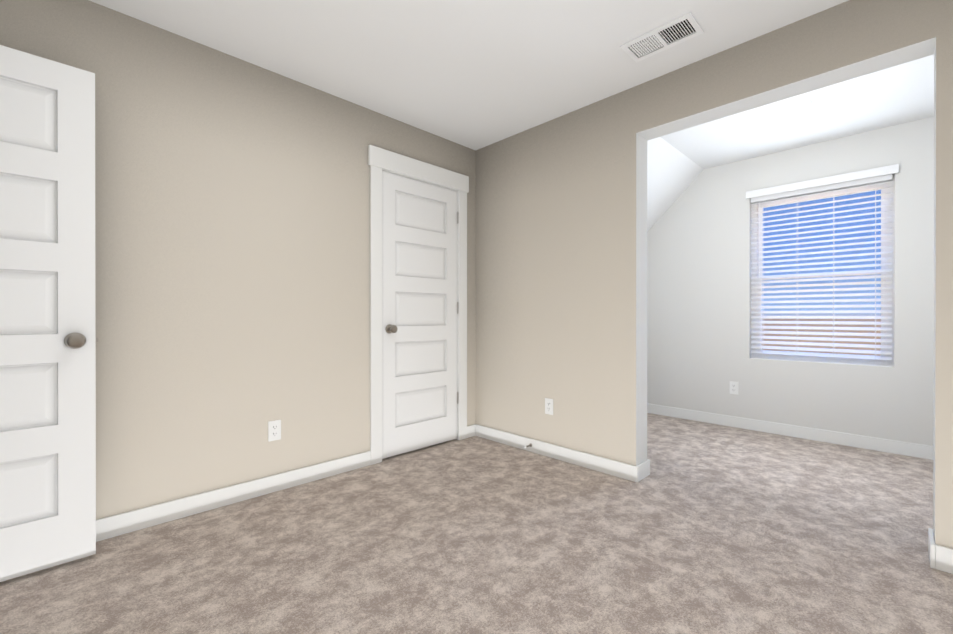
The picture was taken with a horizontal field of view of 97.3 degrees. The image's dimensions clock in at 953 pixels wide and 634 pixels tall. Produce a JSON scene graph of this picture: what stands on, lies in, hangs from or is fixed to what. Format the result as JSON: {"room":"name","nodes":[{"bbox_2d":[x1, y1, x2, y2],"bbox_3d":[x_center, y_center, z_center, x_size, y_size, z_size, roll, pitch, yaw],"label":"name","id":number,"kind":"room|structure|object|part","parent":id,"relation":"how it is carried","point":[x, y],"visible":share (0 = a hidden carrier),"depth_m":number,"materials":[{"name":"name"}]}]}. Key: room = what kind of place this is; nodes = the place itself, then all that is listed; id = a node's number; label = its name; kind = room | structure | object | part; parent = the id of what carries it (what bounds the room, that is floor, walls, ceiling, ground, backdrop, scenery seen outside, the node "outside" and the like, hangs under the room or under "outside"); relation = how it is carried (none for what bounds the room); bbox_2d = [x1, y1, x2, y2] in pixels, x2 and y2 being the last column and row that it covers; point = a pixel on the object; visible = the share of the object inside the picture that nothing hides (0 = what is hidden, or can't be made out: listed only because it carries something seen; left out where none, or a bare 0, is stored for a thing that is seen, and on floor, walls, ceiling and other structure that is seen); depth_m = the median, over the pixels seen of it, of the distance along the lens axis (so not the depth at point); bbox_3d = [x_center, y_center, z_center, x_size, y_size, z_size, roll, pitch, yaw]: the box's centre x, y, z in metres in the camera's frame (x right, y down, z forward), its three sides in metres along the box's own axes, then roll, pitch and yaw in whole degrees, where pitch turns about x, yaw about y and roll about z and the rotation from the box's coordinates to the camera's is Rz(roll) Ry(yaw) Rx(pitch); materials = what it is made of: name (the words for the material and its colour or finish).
{"room":"empty bedroom","nodes":[
{"label":"empty bedroom","id":0,"kind":"room"},
{"bbox_2d":[0,0,475,519],"bbox_3d":[-1.201,-0.204,2.503,3.550,2.440,0.120,0,0,-45],"label":"wall","id":1,"kind":"structure","parent":0,"point":[232,256],"depth_m":2.24,"materials":[{"name":"beige paint"}]},
{"bbox_2d":[0,45,97,581],"bbox_3d":[-1.911,-0.012,1.498,0.832,2.030,0.176,0,0,-45],"label":"entry door","id":2,"kind":"structure","parent":1,"relation":"in","point":[48,339],"depth_m":1.67,"materials":[{"name":"white wood"}]},
{"bbox_3d":[-1.652,0.097,1.754,0.104,0.066,0.176,0,0,-45],"label":"knob","id":3,"kind":"part","parent":2,"relation":"part of","materials":[{"name":"grey metal"}]},
{"bbox_2d":[96,451,370,541],"bbox_3d":[-1.523,0.968,2.094,2.233,0.098,0.014,0,0,-45],"label":"baseboard","id":4,"kind":"structure","parent":1,"relation":"attached to","point":[131,521],"depth_m":2.23,"materials":[{"name":"white wood"}]},
{"bbox_2d":[268,420,280,441],"bbox_3d":[-1.175,0.661,2.441,0.070,0.115,0.007,0,0,-45],"label":"electrical outlet","id":5,"kind":"object","parent":1,"relation":"attached to","point":[274,430],"visible":1,"depth_m":2.44,"materials":[{"name":"white plastic"}]},
{"bbox_2d":[368,145,468,192],"bbox_3d":[-0.403,-1.107,3.186,0.930,0.135,0.024,0,0,-45],"label":"trim","id":6,"kind":"structure","parent":1,"relation":"attached to","point":[384,159],"depth_m":3.12,"materials":[{"name":"white wood"}]},
{"bbox_2d":[370,165,466,464],"bbox_3d":[-0.453,-0.018,3.240,0.752,2.066,0.120,0,0,-45],"label":"door frame","id":7,"kind":"structure","parent":1,"relation":"attached to","point":[457,272],"depth_m":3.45,"materials":[{"name":"white wood"}]},
{"bbox_2d":[382,171,458,458],"bbox_3d":[-0.424,-0.015,3.211,0.730,2.030,0.176,0,0,-45],"label":"closet door","id":8,"kind":"structure","parent":1,"relation":"in","point":[420,312],"depth_m":3.17,"materials":[{"name":"white wood"}]},
{"bbox_3d":[-0.647,0.085,2.992,0.104,0.066,0.176,0,0,-45],"label":"knob","id":9,"kind":"part","parent":8,"relation":"part of","materials":[{"name":"grey metal"}]},
{"bbox_2d":[467,424,475,437],"bbox_3d":[-0.044,0.965,3.550,0.115,0.098,0.014,0,0,-45],"label":"baseboard","id":10,"kind":"structure","parent":1,"relation":"attached to","point":[471,430],"depth_m":3.54,"materials":[{"name":"white wood"}]},
{"bbox_2d":[0,413,952,633],"bbox_3d":[0.062,1.077,1.700,6.620,0.120,4.480,0,0,-45],"label":"floor","id":11,"kind":"structure","parent":0,"point":[705,528],"depth_m":1.80,"materials":[{"name":"carpet"}]},
{"bbox_2d":[89,0,933,168],"bbox_3d":[0.062,-1.483,1.696,6.620,0.120,4.480,0,0,-45],"label":"ceiling","id":12,"kind":"structure","parent":0,"point":[475,74],"depth_m":2.31,"materials":[{"name":"white paint"}]},
{"bbox_2d":[620,11,703,62],"bbox_3d":[0.943,-1.419,2.142,0.195,0.010,0.346,0,0,-45],"label":"ceiling vent","id":13,"kind":"object","parent":12,"relation":"in","point":[674,32],"visible":1,"depth_m":2.13,"materials":[{"name":"white plastic"}]},
{"bbox_2d":[647,137,703,231],"bbox_3d":[1.375,-1.149,3.649,1.730,0.555,0.580,0,0,-45],"label":"ceiling","id":14,"kind":"structure","parent":0,"point":[673,173],"depth_m":3.85,"materials":[{"name":"white paint"}]},
{"bbox_2d":[476,0,952,548],"bbox_3d":[1.326,-0.204,2.353,0.160,2.440,3.640,0,0,-45],"label":"wall","id":15,"kind":"structure","parent":0,"point":[562,262],"depth_m":2.70,"materials":[{"name":"beige paint"}]},
{"bbox_2d":[545,398,552,414],"bbox_3d":[0.527,0.650,3.047,0.007,0.115,0.070,0,0,-45],"label":"electrical outlet","id":16,"kind":"object","parent":15,"relation":"attached to","point":[548,406],"visible":1,"depth_m":3.04,"materials":[{"name":"white plastic"}]},
{"bbox_2d":[476,424,637,481],"bbox_3d":[0.488,0.966,3.082,0.014,0.098,1.429,0,0,-45],"label":"baseboard","id":17,"kind":"structure","parent":15,"relation":"attached to","point":[626,471],"depth_m":2.94,"materials":[{"name":"white wood"}]},
{"bbox_2d":[637,459,649,481],"bbox_3d":[1.052,0.967,2.644,0.174,0.098,0.014,0,0,-45],"label":"baseboard","id":18,"kind":"structure","parent":15,"relation":"attached to","point":[643,469],"depth_m":2.63,"materials":[{"name":"white wood"}]},
{"bbox_2d":[928,528,934,568],"bbox_3d":[1.911,0.968,1.761,0.188,0.098,0.014,0,0,-45],"label":"baseboard","id":19,"kind":"structure","parent":15,"relation":"attached to","point":[931,545],"depth_m":1.70,"materials":[{"name":"white wood"}]},
{"bbox_2d":[935,544,952,573],"bbox_3d":[2.149,0.969,1.396,0.014,0.098,0.839,0,0,-45],"label":"baseboard","id":20,"kind":"structure","parent":15,"relation":"attached to","point":[944,558],"depth_m":1.67,"materials":[{"name":"white"}]},
{"bbox_2d":[647,116,933,445],"bbox_3d":[2.834,-0.206,3.501,0.140,2.440,2.840,0,0,-45],"label":"wall","id":21,"kind":"structure","parent":0,"point":[698,295],"depth_m":3.66,"materials":[{"name":"white paint"}]},
{"bbox_2d":[730,381,737,394],"bbox_3d":[2.373,0.654,3.866,0.007,0.115,0.070,0,0,-45],"label":"outlet","id":22,"kind":"object","parent":21,"relation":"attached to","point":[733,387],"visible":1,"depth_m":3.87,"materials":[{"name":"white plastic"}]},
{"bbox_2d":[647,403,932,459],"bbox_3d":[2.779,0.965,3.449,0.014,0.098,2.840,0,0,-45],"label":"baseboard","id":23,"kind":"structure","parent":21,"relation":"attached to","point":[886,445],"depth_m":3.49,"materials":[{"name":"white wood"}]},
{"bbox_2d":[751,175,894,366],"bbox_3d":[2.857,-0.351,3.520,0.070,1.453,0.925,0,0,-45],"label":"window unit","id":24,"kind":"structure","parent":21,"relation":"in","point":[842,360],"depth_m":3.40,"materials":[{"name":"white plastic"}]},
{"bbox_2d":[746,164,898,366],"bbox_3d":[2.794,-0.370,3.459,0.092,1.512,0.969,0,0,-45],"label":"window blind","id":25,"kind":"object","parent":24,"relation":"attached to","point":[868,177],"visible":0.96,"depth_m":3.42,"materials":[{"name":"white plastic"}]}
]}

